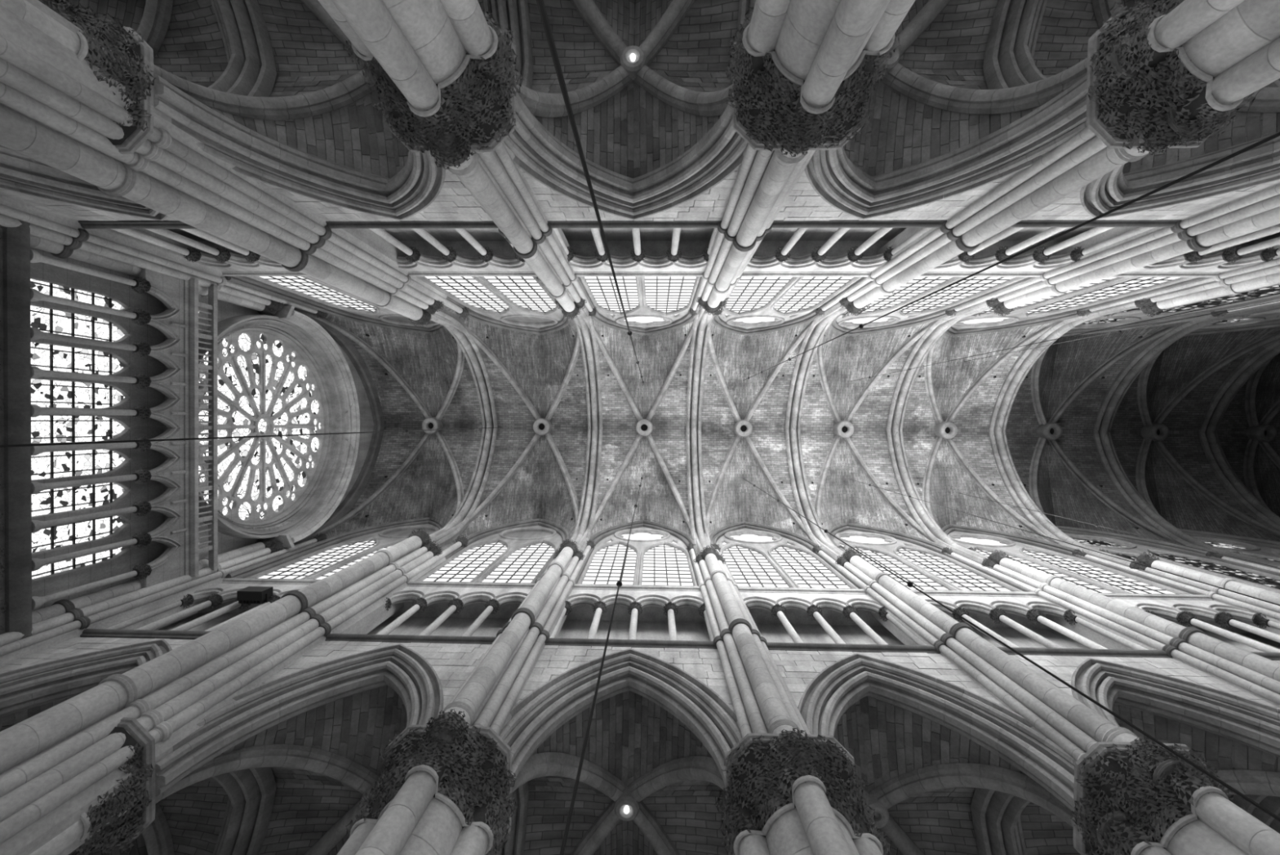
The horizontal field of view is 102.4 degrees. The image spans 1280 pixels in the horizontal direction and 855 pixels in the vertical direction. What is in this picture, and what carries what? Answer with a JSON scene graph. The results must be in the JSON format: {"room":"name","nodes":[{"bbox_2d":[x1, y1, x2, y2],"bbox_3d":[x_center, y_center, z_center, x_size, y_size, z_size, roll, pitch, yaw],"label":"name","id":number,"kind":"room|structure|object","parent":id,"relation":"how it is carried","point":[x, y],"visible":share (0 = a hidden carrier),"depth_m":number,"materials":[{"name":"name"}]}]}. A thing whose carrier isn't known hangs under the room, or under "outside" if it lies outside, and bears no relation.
{"room":"cathedral interior","nodes":[
{"label":"cathedral interior","id":0,"kind":"room"},
{"bbox_2d":[0,695,228,854],"bbox_3d":[-15.543,10.816,13.801,7.171,5.308,6.390,1,-89,2],"label":"vault","id":1,"kind":"object","parent":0,"point":[188,820],"visible":0.03,"depth_m":15.32,"materials":[{"name":"stone"}]},
{"bbox_2d":[58,0,227,87],"bbox_3d":[-15.359,-10.532,13.553,7.171,5.308,6.390,1,-89,2],"label":"vault","id":2,"kind":"object","parent":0,"point":[184,37],"visible":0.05,"depth_m":15.17,"materials":[{"name":"stone"}]},
{"bbox_2d":[0,219,373,639],"bbox_3d":[-19.672,0.039,19.438,2.030,41.000,30.000,1,-89,2],"label":"wall","id":3,"kind":"structure","parent":0,"point":[17,586],"depth_m":17.63,"materials":[{"name":"stone"}]},
{"bbox_2d":[30,305,124,342],"bbox_3d":[-19.918,-3.546,17.873,0.060,4.000,0.960,1,-89,2],"label":"window","id":4,"kind":"structure","parent":3,"relation":"in","point":[46,321],"depth_m":18.03,"materials":[{"name":"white glass"}]},
{"bbox_2d":[30,279,124,309],"bbox_3d":[-19.909,-4.577,17.861,0.060,4.000,0.640,1,-89,2],"label":"window","id":5,"kind":"structure","parent":3,"relation":"in","point":[73,294],"depth_m":18.04,"materials":[{"name":"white glass"}]},
{"bbox_2d":[31,415,124,443],"bbox_3d":[-19.948,0.054,17.915,0.060,4.000,0.960,1,-89,2],"label":"window","id":6,"kind":"structure","parent":3,"relation":"in","point":[56,428],"depth_m":18.07,"materials":[{"name":"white glass"}]},
{"bbox_2d":[31,378,124,408],"bbox_3d":[-19.938,-1.146,17.901,0.060,4.000,0.960,1,-89,2],"label":"window","id":7,"kind":"structure","parent":3,"relation":"in","point":[86,395],"depth_m":18.05,"materials":[{"name":"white glass"}]},
{"bbox_2d":[31,448,124,479],"bbox_3d":[-19.959,1.254,17.929,0.060,4.000,0.960,1,-89,2],"label":"window","id":8,"kind":"structure","parent":3,"relation":"in","point":[51,464],"depth_m":18.08,"materials":[{"name":"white glass"}]},
{"bbox_2d":[31,342,124,375],"bbox_3d":[-19.928,-2.346,17.887,0.060,4.000,0.960,1,-89,2],"label":"window","id":9,"kind":"structure","parent":3,"relation":"in","point":[73,359],"depth_m":18.04,"materials":[{"name":"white glass"}]},
{"bbox_2d":[31,482,124,515],"bbox_3d":[-19.969,2.454,17.943,0.060,4.000,0.960,1,-89,2],"label":"window","id":10,"kind":"structure","parent":3,"relation":"in","point":[72,498],"depth_m":18.11,"materials":[{"name":"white glass"}]},
{"bbox_2d":[31,515,124,552],"bbox_3d":[-19.979,3.654,17.957,0.060,4.000,0.960,1,-89,2],"label":"window","id":11,"kind":"structure","parent":3,"relation":"in","point":[54,536],"depth_m":18.12,"materials":[{"name":"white glass"}]},
{"bbox_2d":[30,248,187,609],"bbox_3d":[-19.172,0.052,18.649,1.272,5.450,12.600,1,-89,2],"label":"arcade","id":12,"kind":"object","parent":3,"relation":"attached to","point":[170,290],"visible":0.94,"depth_m":19.49,"materials":[{"name":"stone"}]},
{"bbox_2d":[162,278,346,577],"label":"window","id":13,"kind":"structure","parent":3,"relation":"in","point":[274,378],"depth_m":26.08,"materials":[{"name":"glass"}]},
{"bbox_2d":[264,305,359,547],"bbox_3d":[-18.658,-0.073,29.803,1.500,6.418,12.500,1,-89,2],"label":"arch","id":14,"kind":"object","parent":3,"relation":"attached to","point":[287,313],"visible":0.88,"depth_m":30.69,"materials":[{"name":"stone"}]},
{"bbox_2d":[284,304,384,548],"bbox_3d":[-19.097,-0.103,32.085,0.500,11.118,13.400,1,-89,2],"label":"rib","id":15,"kind":"object","parent":3,"relation":"attached to","point":[343,340],"visible":0.7,"depth_m":34.77,"materials":[{"name":"stone"}]},
{"bbox_2d":[155,685,407,854],"bbox_3d":[-7.781,10.887,13.593,6.936,5.308,6.394,1,-89,2],"label":"vault","id":16,"kind":"object","parent":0,"point":[322,760],"visible":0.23,"depth_m":15.16,"materials":[{"name":"stone"}]},
{"bbox_2d":[153,0,484,178],"bbox_3d":[-7.597,-10.465,13.345,6.936,5.308,6.394,1,-89,2],"label":"vault","id":17,"kind":"object","parent":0,"point":[320,104],"visible":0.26,"depth_m":14.90,"materials":[{"name":"stone"}]},
{"bbox_2d":[293,309,482,542],"bbox_3d":[-15.096,-0.069,32.105,8.450,11.531,13.465,1,-89,2],"label":"bay","id":18,"kind":"object","parent":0,"point":[421,380],"visible":0.68,"depth_m":36.56,"materials":[{"name":"stone"}]},
{"bbox_2d":[429,306,497,546],"bbox_3d":[-11.019,-0.032,31.919,1.080,11.378,12.960,1,-89,2],"label":"rib","id":19,"kind":"object","parent":18,"relation":"attached to","point":[472,352],"visible":0.79,"depth_m":34.16,"materials":[{"name":"stone"}]},
{"bbox_2d":[431,304,587,551],"bbox_3d":[-7.197,0.002,31.893,7.899,11.532,13.547,1,-89,2],"label":"bay","id":20,"kind":"object","parent":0,"point":[538,381],"visible":0.75,"depth_m":36.32,"materials":[{"name":"stone"}]},
{"bbox_2d":[569,306,602,551],"bbox_3d":[-3.372,0.036,31.708,1.080,11.366,13.680,1,-89,2],"label":"rib","id":21,"kind":"object","parent":20,"relation":"attached to","point":[587,337],"visible":0.79,"depth_m":34.53,"materials":[{"name":"stone"}]},
{"bbox_2d":[511,689,728,854],"bbox_3d":[-0.419,10.957,13.395,6.352,5.308,6.403,1,-89,2],"label":"vault","id":22,"kind":"object","parent":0,"point":[638,755],"visible":0.71,"depth_m":15.04,"materials":[{"name":"stone"}]},
{"bbox_2d":[515,0,739,178],"bbox_3d":[-0.235,-10.404,13.148,6.352,5.308,6.403,1,-89,2],"label":"vault","id":23,"kind":"object","parent":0,"point":[633,119],"visible":0.66,"depth_m":14.77,"materials":[{"name":"stone"}]},
{"bbox_2d":[0,577,1279,775],"bbox_3d":[13.453,7.898,16.510,65.690,12.350,1.720,1,-89,2],"label":"wall","id":24,"kind":"structure","parent":0,"point":[453,656],"depth_m":16.32,"materials":[{"name":"stone"}]},
{"bbox_2d":[105,582,309,631],"bbox_3d":[-15.346,7.088,19.912,7.280,5.380,0.672,1,-89,2],"label":"arcade","id":25,"kind":"object","parent":24,"relation":"attached to","point":[214,596],"visible":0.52,"depth_m":20.36,"materials":[{"name":"stone"}]},
{"bbox_2d":[225,516,442,579],"bbox_3d":[-15.078,6.809,29.791,7.280,14.392,0.700,1,-89,2],"label":"window","id":26,"kind":"structure","parent":24,"relation":"in","point":[318,560],"depth_m":27.97,"materials":[{"name":"glass"}]},
{"bbox_2d":[376,586,531,635],"bbox_3d":[-7.584,7.157,19.704,7.050,5.380,0.672,1,-89,2],"label":"arcade","id":27,"kind":"object","parent":24,"relation":"attached to","point":[457,597],"visible":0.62,"depth_m":21.21,"materials":[{"name":"stone"}]},
{"bbox_2d":[413,518,569,582],"bbox_3d":[-7.316,6.878,29.583,7.050,14.392,0.700,1,-89,2],"label":"window","id":28,"kind":"structure","parent":24,"relation":"in","point":[521,551],"depth_m":28.12,"materials":[{"name":"glass"}]},
{"bbox_2d":[550,589,713,640],"bbox_3d":[-0.222,7.223,19.506,6.480,5.380,0.672,1,-89,2],"label":"arcade","id":29,"kind":"object","parent":24,"relation":"attached to","point":[600,599],"visible":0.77,"depth_m":21.02,"materials":[{"name":"stone"}]},
{"bbox_2d":[569,520,704,586],"bbox_3d":[0.046,6.944,29.386,6.540,14.392,0.700,1,-89,2],"label":"window","id":30,"kind":"structure","parent":24,"relation":"in","point":[657,554],"depth_m":27.91,"materials":[{"name":"glass"}]},
{"bbox_2d":[709,520,868,588],"bbox_3d":[7.108,7.006,29.197,6.540,14.392,0.700,1,-89,2],"label":"window","id":31,"kind":"structure","parent":24,"relation":"in","point":[754,554],"depth_m":27.68,"materials":[{"name":"glass"}]},
{"bbox_2d":[739,591,926,644],"bbox_3d":[6.840,7.285,19.317,6.450,5.380,0.672,1,-89,2],"label":"arcade","id":32,"kind":"object","parent":24,"relation":"attached to","point":[846,604],"visible":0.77,"depth_m":20.73,"materials":[{"name":"stone"}]},
{"bbox_2d":[826,522,1038,591],"bbox_3d":[14.215,7.070,29.006,6.570,14.392,0.700,1,-89,2],"label":"window","id":33,"kind":"structure","parent":24,"relation":"in","point":[921,562],"depth_m":27.37,"materials":[{"name":"glass"}]},
{"bbox_2d":[918,595,1149,649],"bbox_3d":[13.948,7.349,19.127,6.570,5.380,0.672,1,-89,2],"label":"arcade","id":34,"kind":"object","parent":24,"relation":"attached to","point":[1033,608],"visible":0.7,"depth_m":20.09,"materials":[{"name":"stone"}]},
{"bbox_2d":[941,524,1211,594],"bbox_3d":[21.377,7.133,28.814,6.560,14.392,0.700,1,-89,2],"label":"window","id":35,"kind":"structure","parent":24,"relation":"in","point":[1047,557],"depth_m":27.29,"materials":[{"name":"glass"}]},
{"bbox_2d":[1056,525,1279,593],"bbox_3d":[28.559,7.197,28.622,6.610,14.392,0.700,1,-89,2],"label":"window","id":36,"kind":"structure","parent":24,"relation":"in","point":[1131,547],"depth_m":29.09,"materials":[{"name":"glass"}]},
{"bbox_2d":[1113,598,1279,652],"bbox_3d":[21.110,7.412,18.934,6.560,5.380,0.672,1,-89,2],"label":"arcade","id":37,"kind":"object","parent":24,"relation":"attached to","point":[1184,611],"visible":0.59,"depth_m":20.05,"materials":[{"name":"stone"}]},
{"bbox_2d":[1177,528,1279,562],"bbox_3d":[35.786,7.262,28.428,6.650,14.392,0.700,1,-89,2],"label":"window","id":38,"kind":"structure","parent":24,"relation":"in","point":[1267,549],"depth_m":31.85,"materials":[{"name":"stone"}]},
{"bbox_2d":[0,72,1279,277],"bbox_3d":[13.582,-7.180,16.335,65.690,12.350,1.720,1,-89,2],"label":"wall","id":39,"kind":"structure","parent":0,"point":[455,206],"depth_m":16.15,"materials":[{"name":"stone"}]},
{"bbox_2d":[110,228,288,271],"bbox_3d":[-15.225,-6.944,19.749,7.280,5.380,0.672,1,-89,2],"label":"arcade","id":40,"kind":"object","parent":39,"relation":"attached to","point":[222,260],"visible":0.45,"depth_m":20.48,"materials":[{"name":"stone"}]},
{"bbox_2d":[225,275,443,333],"bbox_3d":[-14.961,-6.890,29.633,7.280,14.392,0.700,1,-89,2],"label":"window","id":41,"kind":"structure","parent":39,"relation":"in","point":[311,292],"depth_m":27.78,"materials":[{"name":"glass"}]},
{"bbox_2d":[368,228,533,271],"bbox_3d":[-7.463,-6.875,19.541,7.050,5.380,0.672,1,-89,2],"label":"arcade","id":42,"kind":"object","parent":39,"relation":"attached to","point":[415,261],"visible":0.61,"depth_m":21.05,"materials":[{"name":"stone"}]},
{"bbox_2d":[416,276,571,334],"bbox_3d":[-7.199,-6.821,29.424,7.050,14.392,0.700,1,-89,2],"label":"window","id":43,"kind":"structure","parent":39,"relation":"in","point":[517,304],"depth_m":28.12,"materials":[{"name":"glass"}]},
{"bbox_2d":[553,227,717,271],"bbox_3d":[-0.101,-6.810,19.344,6.480,5.380,0.672,1,-89,2],"label":"arcade","id":44,"kind":"object","parent":39,"relation":"attached to","point":[638,261],"visible":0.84,"depth_m":20.86,"materials":[{"name":"stone"}]},
{"bbox_2d":[572,276,706,334],"bbox_3d":[0.163,-6.755,29.227,6.540,14.392,0.700,1,-89,2],"label":"window","id":45,"kind":"structure","parent":39,"relation":"in","point":[651,304],"depth_m":27.80,"materials":[{"name":"glass"}]},
{"bbox_2d":[711,276,872,335],"bbox_3d":[7.226,-6.692,29.038,6.540,14.392,0.700,1,-89,2],"label":"window","id":46,"kind":"structure","parent":39,"relation":"in","point":[755,305],"depth_m":27.58,"materials":[{"name":"glass"}]},
{"bbox_2d":[743,227,932,271],"bbox_3d":[6.961,-6.747,19.154,6.450,5.380,0.672,1,-89,2],"label":"arcade","id":47,"kind":"object","parent":39,"relation":"attached to","point":[853,260],"visible":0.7,"depth_m":20.53,"materials":[{"name":"stone"}]},
{"bbox_2d":[829,276,1044,336],"bbox_3d":[14.333,-6.629,28.847,6.570,14.392,0.700,1,-89,2],"label":"window","id":48,"kind":"structure","parent":39,"relation":"in","point":[932,308],"depth_m":27.27,"materials":[{"name":"glass"}]},
{"bbox_2d":[928,227,1154,271],"bbox_3d":[14.068,-6.684,18.964,6.570,5.380,0.672,1,-89,2],"label":"arcade","id":49,"kind":"object","parent":39,"relation":"attached to","point":[1039,260],"visible":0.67,"depth_m":19.83,"materials":[{"name":"stone"}]},
{"bbox_2d":[945,277,1217,336],"bbox_3d":[21.495,-6.565,28.655,6.560,14.392,0.700,1,-89,2],"label":"window","id":50,"kind":"structure","parent":39,"relation":"in","point":[1055,308],"depth_m":27.24,"materials":[{"name":"glass"}]},
{"bbox_2d":[1061,283,1279,336],"bbox_3d":[28.677,-6.501,28.463,6.610,14.392,0.700,1,-89,2],"label":"window","id":51,"kind":"structure","parent":39,"relation":"in","point":[1134,315],"depth_m":29.32,"materials":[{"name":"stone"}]},
{"bbox_2d":[1128,226,1279,271],"bbox_3d":[21.230,-6.620,18.772,6.560,5.380,0.672,1,-89,2],"label":"arcade","id":52,"kind":"object","parent":39,"relation":"attached to","point":[1235,257],"visible":0.54,"depth_m":19.89,"materials":[{"name":"stone"}]},
{"bbox_2d":[1186,308,1279,335],"bbox_3d":[35.904,-6.437,28.269,6.650,14.392,0.700,1,-89,2],"label":"window","id":53,"kind":"structure","parent":39,"relation":"in","point":[1271,318],"depth_m":31.92,"materials":[{"name":"stone"}]},
{"bbox_2d":[577,306,705,553],"bbox_3d":[0.166,0.067,31.695,7.291,11.531,13.993,1,-89,2],"label":"bay","id":54,"kind":"object","parent":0,"point":[644,426],"visible":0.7,"depth_m":36.22,"materials":[{"name":"stone"}]},
{"bbox_2d":[536,0,644,384],"bbox_3d":[-0.185,-2.789,19.031,0.140,33.300,0.133,1,-89,2],"label":"wire","id":55,"kind":"object","parent":54,"relation":"hanging from","point":[541,7],"visible":1,"depth_m":4.42,"materials":[{"name":"black metal"}]},
{"bbox_2d":[559,475,642,854],"bbox_3d":[-0.270,3.460,19.055,0.140,33.200,0.133,1,-89,2],"label":"wire","id":56,"kind":"object","parent":54,"relation":"hanging from","point":[619,583],"visible":1,"depth_m":6.20,"materials":[{"name":"black metal"}]},
{"bbox_2d":[686,310,712,549],"bbox_3d":[3.705,0.100,31.515,1.080,11.360,14.120,1,-89,2],"label":"rib","id":57,"kind":"object","parent":54,"relation":"attached to","point":[700,335],"visible":0.72,"depth_m":34.52,"materials":[{"name":"stone"}]},
{"bbox_2d":[701,303,843,558],"bbox_3d":[7.231,0.130,31.506,7.254,11.530,13.993,1,-89,2],"label":"bay","id":58,"kind":"object","parent":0,"point":[743,422],"visible":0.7,"depth_m":36.07,"materials":[{"name":"stone"}]},
{"bbox_2d":[742,477,1279,821],"bbox_3d":[6.626,3.672,18.872,0.140,33.200,0.133,1,-89,2],"label":"wire","id":59,"kind":"object","parent":58,"relation":"hanging from","point":[909,584],"visible":1,"depth_m":7.11,"materials":[{"name":"black metal"}]},
{"bbox_2d":[743,132,1279,380],"bbox_3d":[6.633,-3.028,18.795,0.140,33.200,0.133,1,-89,2],"label":"wire","id":60,"kind":"object","parent":58,"relation":"hanging from","point":[1277,135],"visible":1,"depth_m":7.08,"materials":[{"name":"black metal"}]},
{"bbox_2d":[800,302,987,562],"bbox_3d":[14.338,0.193,31.315,7.380,11.530,13.993,1,-89,2],"label":"bay","id":61,"kind":"object","parent":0,"point":[844,421],"visible":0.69,"depth_m":35.88,"materials":[{"name":"stone"}]},
{"bbox_2d":[785,306,845,555],"bbox_3d":[10.752,0.162,31.326,1.080,11.360,14.120,1,-89,2],"label":"rib","id":62,"kind":"object","parent":61,"relation":"attached to","point":[804,504],"visible":0.73,"depth_m":34.26,"materials":[{"name":"stone"}]},
{"bbox_2d":[886,306,991,559],"bbox_3d":[17.919,0.226,31.134,1.080,11.360,14.120,1,-89,2],"label":"rib","id":63,"kind":"object","parent":61,"relation":"attached to","point":[920,349],"visible":0.8,"depth_m":33.89,"materials":[{"name":"stone"}]},
{"bbox_2d":[834,695,1073,854],"bbox_3d":[6.644,11.020,13.206,6.321,5.308,6.403,1,-89,2],"label":"vault","id":64,"kind":"object","parent":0,"point":[923,775],"visible":0.41,"depth_m":14.74,"materials":[{"name":"stone"}]},
{"bbox_2d":[843,0,1087,177],"bbox_3d":[6.827,-10.341,12.958,6.321,5.308,6.403,1,-89,2],"label":"vault","id":65,"kind":"object","parent":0,"point":[934,99],"visible":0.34,"depth_m":14.44,"materials":[{"name":"stone"}]},
{"bbox_2d":[902,303,1135,564],"bbox_3d":[21.500,0.257,31.123,7.369,11.530,13.993,1,-89,2],"label":"bay","id":66,"kind":"object","parent":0,"point":[950,406],"visible":0.64,"depth_m":35.69,"materials":[{"name":"stone"}]},
{"bbox_2d":[1005,304,1279,566],"bbox_3d":[28.682,0.321,30.930,7.422,11.530,13.992,1,-89,2],"label":"bay","id":67,"kind":"object","parent":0,"point":[1055,409],"visible":0.66,"depth_m":35.47,"materials":[{"name":"stone"}]},
{"bbox_2d":[988,306,1137,561],"bbox_3d":[25.077,0.290,30.942,1.080,11.360,14.120,1,-89,2],"label":"rib","id":68,"kind":"object","parent":67,"relation":"attached to","point":[1011,478],"visible":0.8,"depth_m":33.73,"materials":[{"name":"stone"}]},
{"bbox_2d":[1020,702,1279,854],"bbox_3d":[13.751,11.082,13.015,6.445,5.308,6.401,1,-89,2],"label":"vault","id":69,"kind":"object","parent":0,"point":[1250,770],"visible":0.16,"depth_m":14.30,"materials":[{"name":"stone"}]},
{"bbox_2d":[1033,0,1279,173],"bbox_3d":[13.934,-10.277,12.768,6.445,5.308,6.401,1,-89,2],"label":"vault","id":70,"kind":"object","parent":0,"point":[1066,27],"visible":0.09,"depth_m":14.27,"materials":[{"name":"stone"}]},
{"bbox_2d":[1110,326,1279,562],"bbox_3d":[35.910,0.385,30.737,7.463,11.530,13.992,1,-89,2],"label":"bay","id":71,"kind":"object","parent":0,"point":[1157,423],"visible":0.66,"depth_m":35.30,"materials":[{"name":"stone"}]},
{"bbox_2d":[1092,306,1279,564],"bbox_3d":[32.284,0.354,30.749,1.080,11.360,14.120,1,-89,2],"label":"rib","id":72,"kind":"object","parent":71,"relation":"attached to","point":[1106,414],"visible":0.82,"depth_m":33.37,"materials":[{"name":"stone"}]},
{"bbox_2d":[1198,338,1279,531],"bbox_3d":[39.531,0.418,30.555,1.080,11.360,14.120,1,-89,2],"label":"rib","id":73,"kind":"object","parent":71,"relation":"attached to","point":[1215,412],"visible":1,"depth_m":34.17,"materials":[{"name":"stone"}]},
{"bbox_2d":[1217,353,1279,516],"bbox_3d":[43.132,0.449,30.543,7.411,11.530,13.992,1,-89,2],"label":"bay","id":74,"kind":"object","parent":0,"point":[1248,433],"visible":0.73,"depth_m":35.68,"materials":[{"name":"stone"}]},
{"bbox_3d":[14.443,0.582,-2.133,71.000,0.300,30.000,1,-89,2],"label":"floor","id":75,"kind":"structure","parent":0,"visible":0},
{"bbox_2d":[0,533,327,665],"bbox_3d":[-19.444,7.345,14.413,3.212,30.800,3.164,29,-89,1],"label":"pier","id":76,"kind":"object","parent":75,"relation":"on","point":[65,620],"visible":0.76,"depth_m":18.68,"materials":[{"name":"stone"}]},
{"bbox_2d":[0,638,172,716],"bbox_3d":[-15.509,7.429,13.922,6.400,5.629,1.120,1,-89,2],"label":"arch","id":77,"kind":"object","parent":76,"relation":"on","point":[20,695],"visible":0.29,"depth_m":14.91,"materials":[{"name":"stone"}]},
{"bbox_2d":[0,195,327,319],"bbox_3d":[-19.305,-7.144,14.244,3.212,30.800,3.164,29,-89,1],"label":"pier","id":78,"kind":"object","parent":75,"relation":"on","point":[62,237],"visible":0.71,"depth_m":18.56,"materials":[{"name":"stone"}]},
{"bbox_2d":[0,146,167,221],"bbox_3d":[-15.384,-7.149,13.753,6.400,5.629,1.120,1,-89,2],"label":"arch","id":79,"kind":"object","parent":78,"relation":"on","point":[13,163],"visible":0.2,"depth_m":14.62,"materials":[{"name":"stone"}]},
{"bbox_2d":[0,528,469,854],"bbox_3d":[-11.472,7.241,14.197,3.214,30.800,3.562,29,-89,1],"label":"pier","id":80,"kind":"object","parent":75,"relation":"on","point":[77,774],"visible":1,"depth_m":11.21,"materials":[{"name":"stone"}]},
{"bbox_2d":[211,766,276,854],"bbox_3d":[-11.615,10.831,13.280,1.200,4.478,7.120,1,-89,2],"label":"arch","id":81,"kind":"object","parent":80,"relation":"on","point":[251,792],"visible":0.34,"depth_m":14.78,"materials":[{"name":"stone"}]},
{"bbox_2d":[155,643,443,795],"bbox_3d":[-7.747,7.498,13.714,6.400,5.629,1.120,1,-89,2],"label":"arch","id":82,"kind":"object","parent":80,"relation":"on","point":[207,745],"visible":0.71,"depth_m":13.72,"materials":[{"name":"stone"}]},
{"bbox_2d":[0,0,470,327],"bbox_3d":[-11.523,-6.899,14.038,3.214,30.800,3.562,29,-89,1],"label":"pier","id":83,"kind":"object","parent":75,"relation":"on","point":[77,91],"visible":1,"depth_m":10.77,"materials":[{"name":"stone"}]},
{"bbox_2d":[207,0,276,97],"bbox_3d":[-11.432,-10.467,13.033,1.200,4.478,7.120,1,-89,2],"label":"arch","id":84,"kind":"object","parent":83,"relation":"attached to","point":[251,70],"visible":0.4,"depth_m":14.49,"materials":[{"name":"stone"}]},
{"bbox_2d":[153,73,445,220],"bbox_3d":[-7.622,-7.080,13.545,6.400,5.629,1.120,1,-89,2],"label":"arch","id":85,"kind":"object","parent":83,"relation":"on","point":[168,100],"visible":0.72,"depth_m":13.60,"materials":[{"name":"stone"}]},
{"bbox_2d":[317,0,597,319],"bbox_3d":[-3.781,-7.006,13.828,3.212,30.800,3.164,29,-89,1],"label":"pier","id":86,"kind":"object","parent":75,"relation":"on","point":[446,73],"visible":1,"depth_m":9.77,"materials":[{"name":"stone"}]},
{"bbox_2d":[483,0,533,88],"bbox_3d":[-3.785,-10.399,12.828,1.200,4.478,7.120,1,-89,2],"label":"arch","id":87,"kind":"object","parent":86,"relation":"attached to","point":[511,15],"visible":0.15,"depth_m":14.32,"materials":[{"name":"stone"}]},
{"bbox_2d":[503,88,747,220],"bbox_3d":[-0.260,-7.015,13.347,6.400,5.629,1.120,1,-89,2],"label":"arch","id":88,"kind":"object","parent":86,"relation":"on","point":[604,180],"visible":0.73,"depth_m":13.61,"materials":[{"name":"stone"}]},
{"bbox_2d":[336,538,595,854],"bbox_3d":[-3.893,7.522,13.986,3.236,30.780,3.149,34,-89,1],"label":"pier","id":89,"kind":"object","parent":75,"relation":"on","point":[446,784],"visible":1,"depth_m":10.25,"materials":[{"name":"stone"}]},
{"bbox_2d":[488,781,528,854],"bbox_3d":[-3.968,10.899,13.075,1.200,4.478,7.120,1,-89,2],"label":"arch","id":90,"kind":"object","parent":89,"relation":"on","point":[515,844],"visible":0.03,"depth_m":14.74,"materials":[{"name":"stone"}]},
{"bbox_2d":[498,648,742,786],"bbox_3d":[-0.385,7.564,13.517,6.400,5.629,1.120,1,-89,2],"label":"arch","id":91,"kind":"object","parent":89,"relation":"on","point":[580,699],"visible":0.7,"depth_m":13.79,"materials":[{"name":"stone"}]},
{"bbox_2d":[685,542,890,854],"bbox_3d":[3.200,7.601,13.796,3.301,30.780,3.156,42,-88,1],"label":"pier","id":92,"kind":"object","parent":75,"relation":"on","point":[790,789],"visible":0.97,"depth_m":10.11,"materials":[{"name":"stone"}]},
{"bbox_2d":[797,653,1075,810],"bbox_3d":[6.677,7.627,13.327,6.400,5.629,1.120,1,-89,2],"label":"arch","id":93,"kind":"object","parent":92,"relation":"on","point":[1032,762],"visible":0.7,"depth_m":13.42,"materials":[{"name":"stone"}]},
{"bbox_2d":[688,0,915,315],"bbox_3d":[3.296,-7.019,13.637,3.113,30.800,3.141,14,-89,1],"label":"pier","id":94,"kind":"object","parent":75,"relation":"on","point":[802,71],"visible":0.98,"depth_m":9.55,"materials":[{"name":"stone"}]},
{"bbox_2d":[812,544,1279,854],"bbox_3d":[10.247,7.664,13.607,3.301,30.780,3.156,42,-88,1],"label":"pier","id":95,"kind":"object","parent":75,"relation":"on","point":[1132,795],"visible":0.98,"depth_m":10.18,"materials":[{"name":"stone"}]},
{"bbox_2d":[970,786,1030,854],"bbox_3d":[10.156,11.024,12.696,1.200,4.478,7.120,1,-89,2],"label":"arch","id":96,"kind":"object","parent":95,"relation":"attached to","point":[996,815],"visible":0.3,"depth_m":14.28,"materials":[{"name":"stone"}]},
{"bbox_2d":[1071,657,1279,757],"bbox_3d":[13.784,7.690,13.137,6.400,5.629,1.120,1,-89,2],"label":"arch","id":97,"kind":"object","parent":95,"relation":"on","point":[1264,735],"visible":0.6,"depth_m":14.00,"materials":[{"name":"stone"}]},
{"bbox_2d":[815,0,1279,316],"bbox_3d":[10.343,-6.957,13.448,3.113,30.800,3.141,14,-89,1],"label":"pier","id":98,"kind":"object","parent":75,"relation":"on","point":[1170,74],"visible":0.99,"depth_m":9.76,"materials":[{"name":"stone"}]},
{"bbox_2d":[804,74,1087,219],"bbox_3d":[6.802,-6.952,13.158,6.400,5.629,1.120,1,-89,2],"label":"arch","id":99,"kind":"object","parent":98,"relation":"on","point":[1070,104],"visible":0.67,"depth_m":13.28,"materials":[{"name":"stone"}]},
{"bbox_2d":[982,0,1048,89],"bbox_3d":[10.339,-10.274,12.449,1.200,4.478,7.120,1,-89,2],"label":"arch","id":100,"kind":"object","parent":98,"relation":"attached to","point":[1008,60],"visible":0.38,"depth_m":13.97,"materials":[{"name":"stone"}]},
{"bbox_2d":[941,546,1279,706],"bbox_3d":[17.414,7.727,13.415,3.301,30.780,3.156,42,-88,1],"label":"pier","id":101,"kind":"object","parent":75,"relation":"on","point":[1255,674],"visible":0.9,"depth_m":17.37,"materials":[{"name":"stone"}]},
{"bbox_2d":[945,182,1279,316],"bbox_3d":[17.510,-6.893,13.256,3.113,30.800,3.141,14,-89,1],"label":"pier","id":102,"kind":"object","parent":75,"relation":"on","point":[1260,210],"visible":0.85,"depth_m":17.41,"materials":[{"name":"stone"}]},
{"bbox_2d":[1080,131,1279,218],"bbox_3d":[13.909,-6.888,12.968,6.400,5.629,1.120,1,-89,2],"label":"arch","id":103,"kind":"object","parent":102,"relation":"on","point":[1119,187],"visible":0.43,"depth_m":13.94,"materials":[{"name":"stone"}]},
{"bbox_2d":[1071,548,1279,635],"bbox_3d":[24.578,7.798,13.223,3.313,30.780,3.146,45,-88,1],"label":"pier","id":104,"kind":"object","parent":75,"relation":"on","point":[1272,611],"visible":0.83,"depth_m":21.58,"materials":[{"name":"stone"}]},
{"bbox_2d":[1076,236,1279,316],"bbox_3d":[24.667,-6.829,13.065,3.113,30.800,3.141,14,-89,1],"label":"pier","id":105,"kind":"object","parent":75,"relation":"on","point":[1236,281],"visible":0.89,"depth_m":21.81,"materials":[{"name":"stone"}]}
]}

